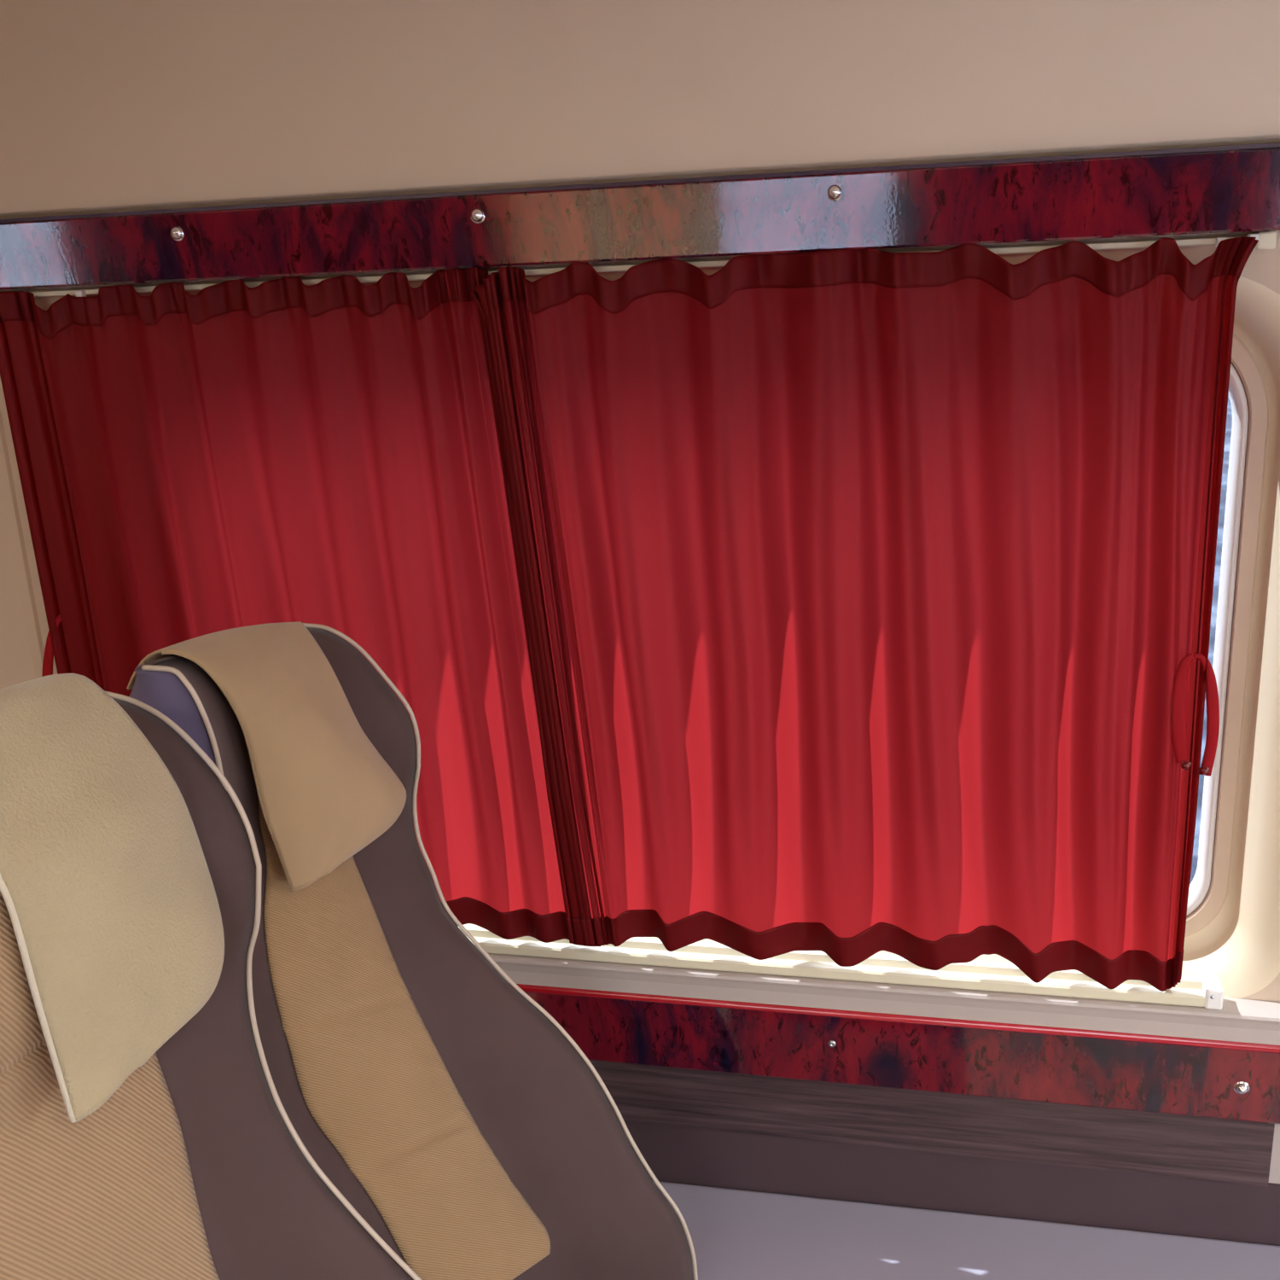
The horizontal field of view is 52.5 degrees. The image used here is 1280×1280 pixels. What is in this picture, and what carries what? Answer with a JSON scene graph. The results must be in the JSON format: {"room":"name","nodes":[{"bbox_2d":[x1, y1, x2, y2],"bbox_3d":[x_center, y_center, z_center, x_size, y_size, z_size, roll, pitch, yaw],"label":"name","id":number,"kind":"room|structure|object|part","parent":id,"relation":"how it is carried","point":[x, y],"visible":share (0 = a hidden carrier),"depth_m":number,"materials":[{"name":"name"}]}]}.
{"room":"vehicle interior","nodes":[
{"label":"vehicle interior","id":0,"kind":"room"},
{"bbox_2d":[0,0,1279,219],"bbox_3d":[-0.081,-0.725,1.475,6.000,0.435,0.660,1,17,13],"label":"ceiling","id":1,"kind":"structure","parent":0,"point":[107,106],"depth_m":1.67,"materials":[{"name":"beige plastic"}]},
{"bbox_2d":[0,230,1279,1245],"bbox_3d":[0.031,0.335,2.068,6.000,2.060,0.103,1,17,13],"label":"wall","id":2,"kind":"structure","parent":0,"point":[677,1154],"depth_m":1.98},
{"bbox_2d":[0,407,44,689],"bbox_3d":[-1.204,-0.028,2.219,0.400,1.085,0.007,1,17,13],"label":"trim","id":3,"kind":"structure","parent":2,"relation":"attached to","point":[21,647],"depth_m":2.17,"materials":[{"name":"beige plastic"}]},
{"bbox_2d":[0,142,1279,289],"bbox_3d":[-0.023,-0.564,1.747,6.000,0.101,0.037,1,17,13],"label":"trim","id":4,"kind":"structure","parent":2,"relation":"attached to","point":[1225,189],"depth_m":1.72,"materials":[{"name":"red laminate"}]},
{"bbox_2d":[29,230,1276,297],"bbox_3d":[-0.249,-0.514,1.840,2.122,0.026,0.030,1,17,13],"label":"rail","id":5,"kind":"object","parent":2,"relation":"attached to","point":[1267,240],"visible":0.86,"depth_m":1.76,"materials":[{"name":"beige plastic"}]},
{"bbox_2d":[0,267,575,944],"bbox_3d":[-0.558,-0.020,2.035,0.915,1.056,0.046,1,17,13],"label":"curtain","id":6,"kind":"object","parent":5,"relation":"hanging from","point":[230,454],"visible":0.59,"depth_m":1.98,"materials":[{"name":"red fabric"}]},
{"bbox_2d":[470,236,1258,991],"bbox_3d":[0.285,-0.002,1.845,1.010,1.063,0.088,1,17,13],"label":"curtain","id":7,"kind":"object","parent":5,"relation":"hanging from","point":[868,592],"visible":1,"depth_m":1.81,"materials":[{"name":"red fabric"}]},
{"bbox_2d":[457,924,1223,1009],"bbox_3d":[-0.196,0.495,2.124,2.138,0.034,0.044,1,17,13],"label":"window sill","id":8,"kind":"structure","parent":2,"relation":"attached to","point":[1207,992],"depth_m":1.99,"materials":[{"name":"beige plastic"}]},
{"bbox_2d":[481,952,1279,1045],"bbox_3d":[0.032,0.541,2.088,6.000,0.055,0.060,1,17,13],"label":"trim","id":9,"kind":"structure","parent":2,"relation":"attached to","point":[1239,1020],"depth_m":1.98,"materials":[{"name":"beige plastic"}]},
{"bbox_2d":[516,983,1279,1123],"bbox_3d":[-0.700,0.613,2.257,4.500,0.129,0.039,1,17,13],"label":"trim","id":10,"kind":"structure","parent":2,"relation":"attached to","point":[1125,1071],"depth_m":1.99,"materials":[{"name":"red laminate"}]},
{"bbox_2d":[583,1059,1274,1186],"bbox_3d":[-0.974,0.724,2.365,3.924,0.118,0.018,1,17,13],"label":"wall panel","id":11,"kind":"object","parent":2,"relation":"attached to","point":[1231,1151],"depth_m":2.03,"materials":[{"name":"brown wood"}]},
{"bbox_2d":[653,1181,1279,1279],"bbox_3d":[0.031,1.141,2.137,6.000,0.477,0.223,1,17,13],"label":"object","id":12,"kind":"structure","parent":2,"relation":"attached to","point":[736,1234],"depth_m":2.00,"materials":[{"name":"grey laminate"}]},
{"bbox_2d":[1184,332,1268,936],"bbox_3d":[0.057,-0.013,2.024,1.656,0.946,0.037,1,17,13],"label":"window","id":13,"kind":"structure","parent":2,"relation":"in","point":[1248,407],"depth_m":1.83,"materials":[{"name":"beige plastic"}]},
{"bbox_3d":[0.059,-0.015,2.037,1.612,0.904,0.004,1,17,13],"label":"pane","id":14,"kind":"part","parent":13,"relation":"part of","materials":[{"name":"clear glass"}]},
{"bbox_3d":[-0.190,1.694,1.198,6.000,0.040,2.450,1,17,13],"label":"floor","id":15,"kind":"structure","parent":0,"visible":0},
{"bbox_2d":[0,690,421,1279],"bbox_3d":[-0.182,0.842,1.253,1.039,1.562,0.444,1,17,13],"label":"passenger seat","id":16,"kind":"object","parent":15,"relation":"on","point":[192,1168],"visible":0.57,"depth_m":1.33,"materials":[{"name":"beige fabric"}]},
{"bbox_3d":[-0.510,0.506,1.221,0.238,0.870,0.266,1,17,13],"label":"panel","id":17,"kind":"part","parent":16,"relation":"part of","materials":[{"name":"beige fabric"}]},
{"bbox_2d":[0,673,224,1122],"bbox_3d":[-0.528,0.223,1.217,0.187,0.373,0.222,1,17,13],"label":"headrest cover","id":18,"kind":"object","parent":16,"relation":"attached to","point":[107,890],"visible":1,"depth_m":1.18,"materials":[{"name":"beige fabric"}]},
{"bbox_2d":[129,622,698,1279],"bbox_3d":[-0.079,0.723,1.679,1.030,1.544,0.385,1,17,13],"label":"passenger seat","id":19,"kind":"object","parent":15,"relation":"on","point":[454,1116],"visible":0.64,"depth_m":1.73,"materials":[{"name":"beige fabric"}]},
{"bbox_2d":[126,621,406,891],"bbox_3d":[-0.436,0.123,1.584,0.162,0.305,0.296,5,18,26],"label":"headrest cover","id":20,"kind":"object","parent":19,"relation":"attached to","point":[325,793],"visible":0.98,"depth_m":1.54,"materials":[{"name":"beige fabric"}]},
{"bbox_3d":[-0.323,0.434,1.630,0.328,0.921,0.223,1,17,13],"label":"panel","id":21,"kind":"part","parent":19,"relation":"part of","materials":[{"name":"beige fabric"}]}
]}

